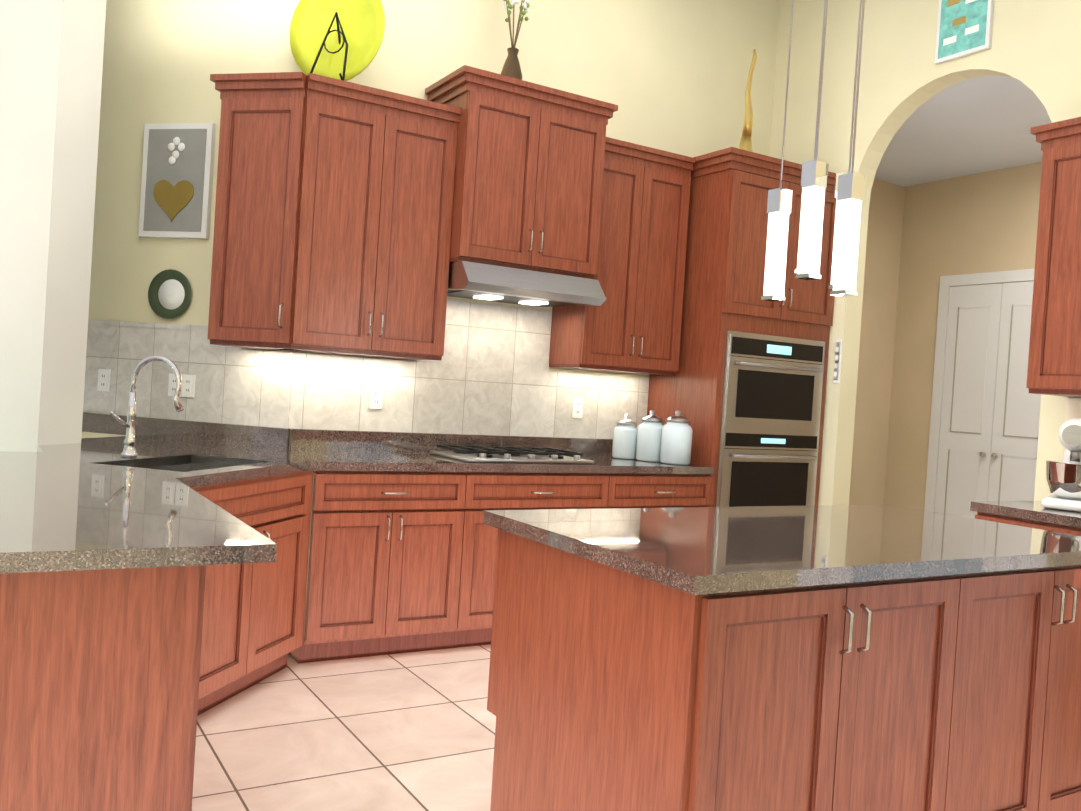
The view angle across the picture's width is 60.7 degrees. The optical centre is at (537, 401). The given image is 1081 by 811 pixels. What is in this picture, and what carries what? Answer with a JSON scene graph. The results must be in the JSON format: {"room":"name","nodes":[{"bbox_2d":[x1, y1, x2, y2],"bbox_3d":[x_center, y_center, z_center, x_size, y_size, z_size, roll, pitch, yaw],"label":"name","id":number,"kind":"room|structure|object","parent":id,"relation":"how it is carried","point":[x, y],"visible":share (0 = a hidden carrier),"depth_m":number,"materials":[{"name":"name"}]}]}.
{"room":"kitchen","nodes":[
{"label":"kitchen","id":0,"kind":"room"},
{"bbox_2d":[0,0,106,451],"bbox_3d":[-2.620,-1.236,4.223,1.220,4.620,0.260,4,1,14],"label":"wall","id":1,"kind":"structure","parent":0,"point":[51,60],"depth_m":4.00,"materials":[{"name":"beige paint"}]},
{"bbox_2d":[81,0,304,437],"bbox_3d":[-1.975,-1.204,4.895,1.700,4.620,0.150,4,1,14],"label":"wall","id":2,"kind":"structure","parent":0,"point":[163,60],"depth_m":4.82,"materials":[{"name":"yellow paint"}]},
{"bbox_2d":[97,369,110,391],"bbox_3d":[-2.291,-0.111,4.874,0.072,0.116,0.010,4,1,14],"label":"outlet","id":3,"kind":"object","parent":2,"relation":"attached to","point":[103,383],"visible":1,"depth_m":4.87,"materials":[{"name":"white plastic"}]},
{"bbox_2d":[148,269,191,318],"bbox_3d":[-1.901,-0.554,4.784,0.256,0.256,0.020,4,1,14],"label":"plate","id":4,"kind":"object","parent":2,"relation":"attached to","point":[169,294],"visible":1,"depth_m":4.79,"materials":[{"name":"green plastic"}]},
{"bbox_2d":[168,373,181,396],"bbox_3d":[-1.874,-0.083,4.770,0.072,0.116,0.010,4,1,14],"label":"outlet","id":5,"kind":"object","parent":2,"relation":"attached to","point":[172,385],"visible":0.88,"depth_m":4.77,"materials":[{"name":"white plastic"}]},
{"bbox_2d":[138,123,215,238],"bbox_3d":[-1.867,-1.140,4.768,0.400,0.586,0.040,4,1,14],"label":"framed picture","id":6,"kind":"object","parent":2,"relation":"attached to","point":[176,180],"visible":1,"depth_m":4.75,"materials":[{"name":"grey paper"}]},
{"bbox_2d":[181,374,195,397],"bbox_3d":[-1.797,-0.078,4.750,0.072,0.116,0.010,4,1,14],"label":"outlet","id":7,"kind":"object","parent":2,"relation":"attached to","point":[188,385],"visible":1,"depth_m":4.75,"materials":[{"name":"white plastic"}]},
{"bbox_2d":[82,320,299,431],"bbox_3d":[-2.056,-0.151,4.826,1.217,0.469,1.217,3,1,-31],"label":"backsplash","id":8,"kind":"structure","parent":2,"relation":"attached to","point":[237,389],"depth_m":4.76,"materials":[{"name":"tile"}]},
{"bbox_2d":[192,644,495,810],"bbox_3d":[-0.738,1.222,4.259,16.000,0.050,12.000,3,1,-31],"label":"floor","id":9,"kind":"structure","parent":0,"point":[411,731],"depth_m":3.31,"materials":[{"name":"tile"}]},
{"bbox_2d":[0,572,115,810],"bbox_3d":[-1.673,0.715,2.841,0.348,0.881,2.408,3,1,-31],"label":"base cabinet","id":10,"kind":"object","parent":9,"relation":"on","point":[56,628],"depth_m":1.85,"materials":[{"name":"wood"}]},
{"bbox_2d":[0,432,713,575],"bbox_3d":[-0.671,0.305,3.839,4.296,0.040,3.210,3,1,-31],"label":"countertop","id":11,"kind":"structure","parent":10,"relation":"on","point":[57,515],"depth_m":4.05,"materials":[{"name":"grey stone"}]},
{"bbox_2d":[110,355,183,456],"bbox_3d":[-1.563,0.021,3.683,0.260,0.416,0.203,3,1,-31],"label":"faucet","id":12,"kind":"object","parent":11,"relation":"on","point":[129,449],"visible":1,"depth_m":3.70,"materials":[{"name":"silver metal"}]},
{"bbox_2d":[429,444,593,463],"bbox_3d":[-0.135,0.280,4.888,0.750,0.051,0.460,3,1,-31],"label":"cooktop","id":13,"kind":"object","parent":11,"relation":"in","point":[509,454],"visible":1,"depth_m":4.78,"materials":[{"name":"silver metal"}]},
{"bbox_2d":[612,414,636,458],"bbox_3d":[0.525,0.206,5.478,0.150,0.266,0.150,3,1,-31],"label":"canister","id":14,"kind":"object","parent":11,"relation":"on","point":[624,438],"visible":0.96,"depth_m":5.42,"materials":[{"name":"white ceramic"}]},
{"bbox_2d":[636,410,662,461],"bbox_3d":[0.667,0.201,5.398,0.164,0.296,0.164,3,1,-31],"label":"canister","id":15,"kind":"object","parent":11,"relation":"on","point":[649,433],"visible":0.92,"depth_m":5.33,"materials":[{"name":"white ceramic"}]},
{"bbox_2d":[660,410,692,464],"bbox_3d":[0.800,0.206,5.292,0.176,0.306,0.176,3,1,-31],"label":"canister","id":16,"kind":"object","parent":11,"relation":"on","point":[676,440],"visible":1,"depth_m":5.22,"materials":[{"name":"white ceramic"}]},
{"bbox_2d":[72,448,191,459],"bbox_3d":[-1.592,0.329,3.710,0.447,0.198,0.447,3,1,-31],"label":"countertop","id":17,"kind":"structure","parent":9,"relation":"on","point":[84,453],"depth_m":3.86,"materials":[{"name":"stone"}]},
{"bbox_2d":[80,460,187,471],"bbox_3d":[-1.469,0.341,3.354,0.308,0.198,0.309,3,1,-31],"label":"sink","id":18,"kind":"object","parent":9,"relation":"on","point":[92,465],"depth_m":3.52,"materials":[{"name":"metal"}]},
{"bbox_2d":[104,564,219,810],"bbox_3d":[-1.282,0.746,2.383,0.548,0.880,1.218,3,1,-31],"label":"base cabinet","id":19,"kind":"object","parent":9,"relation":"on","point":[163,639],"depth_m":1.95,"materials":[{"name":"wood"}]},
{"bbox_2d":[192,452,279,459],"bbox_3d":[-1.315,0.343,3.967,0.308,0.198,0.309,3,1,-31],"label":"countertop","id":20,"kind":"structure","parent":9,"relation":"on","point":[223,455],"depth_m":4.07,"materials":[{"name":"stone"}]},
{"bbox_2d":[140,456,391,707],"bbox_3d":[-1.109,0.722,3.606,0.774,0.919,0.704,3,1,-31],"label":"base cabinet","id":21,"kind":"object","parent":9,"relation":"on","point":[321,610],"depth_m":3.94,"materials":[{"name":"wood"}]},
{"bbox_2d":[380,556,475,654],"bbox_3d":[-0.820,0.748,4.536,0.800,0.880,0.640,3,1,-31],"label":"base cabinet","id":22,"kind":"object","parent":9,"relation":"on","point":[428,600],"depth_m":4.39,"materials":[{"name":"wood"}]},
{"bbox_2d":[472,556,495,645],"bbox_3d":[-0.170,0.785,4.927,0.960,0.880,0.640,3,1,-31],"label":"base cabinet","id":23,"kind":"object","parent":9,"relation":"on","point":[482,611],"depth_m":4.53,"materials":[{"name":"wood"}]},
{"bbox_2d":[647,147,835,506],"bbox_3d":[1.239,-0.058,5.696,0.938,2.720,0.702,3,1,-31],"label":"tall cabinet","id":24,"kind":"object","parent":9,"relation":"on","point":[743,389],"visible":0.62,"depth_m":5.40,"materials":[{"name":"brown wood"}]},
{"bbox_2d":[739,49,756,151],"bbox_3d":[1.243,-1.742,5.436,0.130,0.646,0.130,3,1,-31],"label":"figurine","id":25,"kind":"object","parent":24,"relation":"on","point":[746,141],"visible":0.65,"depth_m":5.41,"materials":[{"name":"gold metal"}]},
{"bbox_2d":[487,528,1080,810],"bbox_3d":[0.870,0.876,2.831,1.790,0.880,0.969,3,1,-31],"label":"kitchen island","id":26,"kind":"object","parent":9,"relation":"on","point":[884,657],"depth_m":2.35,"materials":[{"name":"brown wood"}]},
{"bbox_2d":[483,504,1080,595],"bbox_3d":[0.881,0.416,2.855,1.860,0.040,0.970,3,1,-31],"label":"island countertop","id":27,"kind":"structure","parent":26,"relation":"on","point":[689,550],"depth_m":2.58,"materials":[{"name":"grey stone"}]},
{"bbox_2d":[970,506,1080,535],"bbox_3d":[2.411,0.961,3.926,0.665,0.880,0.820,3,1,-31],"label":"base cabinet","id":28,"kind":"object","parent":9,"relation":"on","point":[1048,524],"depth_m":3.89,"materials":[{"name":"brown wood"}]},
{"bbox_2d":[971,501,1080,525],"bbox_3d":[2.612,0.516,3.626,0.677,0.041,1.532,3,1,-31],"label":"countertop","id":29,"kind":"structure","parent":28,"relation":"on","point":[1032,509],"depth_m":3.94,"materials":[{"name":"grey stone"}]},
{"bbox_2d":[1041,418,1080,511],"bbox_3d":[2.366,0.273,4.055,0.226,0.400,0.390,4,1,34],"label":"stand mixer","id":30,"kind":"object","parent":29,"relation":"on","point":[1063,478],"visible":1,"depth_m":3.96,"materials":[{"name":"white plastic"}]},
{"bbox_2d":[289,0,779,448],"bbox_3d":[0.189,-0.839,5.532,3.300,4.150,0.150,3,1,-31],"label":"wall","id":31,"kind":"structure","parent":0,"point":[669,75],"depth_m":5.59,"materials":[{"name":"yellow paint"}]},
{"bbox_2d":[207,73,302,350],"bbox_3d":[-1.281,-0.866,4.465,0.522,1.185,0.529,3,1,-31],"label":"upper cabinet","id":32,"kind":"object","parent":31,"relation":"attached to","point":[255,135],"depth_m":4.33,"materials":[{"name":"brown wood"}]},
{"bbox_2d":[271,81,458,359],"bbox_3d":[-0.879,-0.842,4.599,0.830,1.185,0.345,3,1,-31],"label":"upper cabinet","id":33,"kind":"object","parent":31,"relation":"attached to","point":[351,218],"depth_m":4.44,"materials":[{"name":"brown wood"}]},
{"bbox_2d":[290,0,384,80],"bbox_3d":[-0.972,-1.786,4.462,0.343,0.551,0.407,3,1,-31],"label":"plate","id":34,"kind":"object","parent":33,"relation":"on","point":[339,39],"visible":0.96,"depth_m":4.49,"materials":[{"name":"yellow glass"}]},
{"bbox_2d":[369,386,382,408],"bbox_3d":[-0.846,-0.019,4.846,0.072,0.116,0.010,3,1,-31],"label":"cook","id":35,"kind":"object","parent":31,"relation":"attached to","point":[375,397],"visible":1,"depth_m":4.84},
{"bbox_2d":[288,428,612,455],"bbox_3d":[-0.281,0.242,5.203,2.231,0.100,0.020,3,1,-31],"label":"backsplash","id":36,"kind":"structure","parent":31,"relation":"attached to","point":[300,437],"depth_m":4.98,"materials":[{"name":"grey stone"}]},
{"bbox_2d":[427,77,610,280],"bbox_3d":[-0.119,-1.140,4.981,0.833,0.865,0.445,3,1,-31],"label":"upper cabinet","id":37,"kind":"object","parent":31,"relation":"attached to","point":[530,193],"depth_m":4.76,"materials":[{"name":"brown wood"}]},
{"bbox_2d":[500,0,529,79],"bbox_3d":[-0.113,-2.173,4.913,0.318,1.067,0.337,3,1,-31],"label":"vase","id":38,"kind":"object","parent":37,"relation":"on","point":[511,68],"visible":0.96,"depth_m":4.91,"materials":[{"name":"brown ceramic"}]},
{"bbox_2d":[447,261,605,306],"bbox_3d":[-0.123,-0.610,4.941,0.820,0.148,0.555,3,1,-31],"label":"range hood","id":39,"kind":"object","parent":37,"relation":"attached to","point":[480,281],"visible":0.96,"depth_m":4.74,"materials":[{"name":"silver metal"}]},
{"bbox_2d":[572,398,582,417],"bbox_3d":[0.241,0.042,5.499,0.072,0.116,0.010,3,1,-31],"label":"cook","id":40,"kind":"object","parent":31,"relation":"attached to","point":[577,407],"visible":1,"depth_m":5.50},
{"bbox_2d":[549,149,692,372],"bbox_3d":[0.489,-0.791,5.420,0.690,1.195,0.345,3,1,-31],"label":"upper cabinet","id":41,"kind":"object","parent":31,"relation":"attached to","point":[637,327],"depth_m":5.28,"materials":[{"name":"brown wood"}]},
{"bbox_2d":[769,0,1080,504],"bbox_3d":[2.506,-0.682,4.723,0.150,4.150,3.630,3,1,-31],"label":"wall","id":42,"kind":"structure","parent":0,"point":[1035,48],"depth_m":5.56,"materials":[{"name":"yellow paint"}]},
{"bbox_2d":[833,339,841,382],"bbox_3d":[1.833,-0.245,5.636,0.019,0.270,0.040,3,1,-31],"label":"light switch panel","id":43,"kind":"object","parent":42,"relation":"attached to","point":[837,364],"visible":1,"depth_m":5.62,"materials":[{"name":"white plastic"}]},
{"bbox_2d":[935,0,993,63],"bbox_3d":[2.313,-2.080,4.998,0.028,0.420,0.320,3,1,-31],"label":"kitchen sign","id":44,"kind":"object","parent":42,"relation":"attached to","point":[964,27],"visible":0.98,"depth_m":4.99,"materials":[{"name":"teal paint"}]},
{"bbox_2d":[1026,129,1080,396],"bbox_3d":[2.714,-0.596,3.882,0.345,1.145,1.071,3,1,-31],"label":"upper cabinet","id":45,"kind":"object","parent":42,"relation":"attached to","point":[1054,362],"depth_m":4.17,"materials":[{"name":"brown wood"}]},
{"bbox_2d":[849,76,1051,509],"bbox_3d":[2.995,-0.296,6.399,2.450,3.400,3.230,3,1,-31],"label":"wall","id":46,"kind":"structure","parent":0,"point":[955,189],"depth_m":7.88,"materials":[{"name":"paint"}]},
{"bbox_2d":[924,269,1034,511],"bbox_3d":[3.634,0.199,7.360,0.019,2.470,1.120,3,1,-31],"label":"door frame","id":47,"kind":"structure","parent":46,"relation":"attached to","point":[947,283],"depth_m":7.77,"materials":[{"name":"white paint"}]},
{"bbox_2d":[935,281,1040,517],"bbox_3d":[3.612,0.239,7.349,0.062,2.366,0.932,3,1,-31],"label":"hall door","id":48,"kind":"structure","parent":46,"relation":"in","point":[989,428],"depth_m":7.41,"materials":[{"name":"white paint"}]},
{"bbox_3d":[-0.509,-2.401,4.214,16.000,2.188,12.000,3,1,-31],"label":"ceiling","id":49,"kind":"structure","parent":0,"visible":0},
{"bbox_2d":[761,0,864,300],"bbox_3d":[0.950,-1.575,2.877,0.140,2.516,0.520,3,1,-31],"label":"pendant lights","id":50,"kind":"object","parent":49,"relation":"hanging from","point":[849,190],"visible":1,"depth_m":2.85,"materials":[{"name":"white glass"}]}
]}

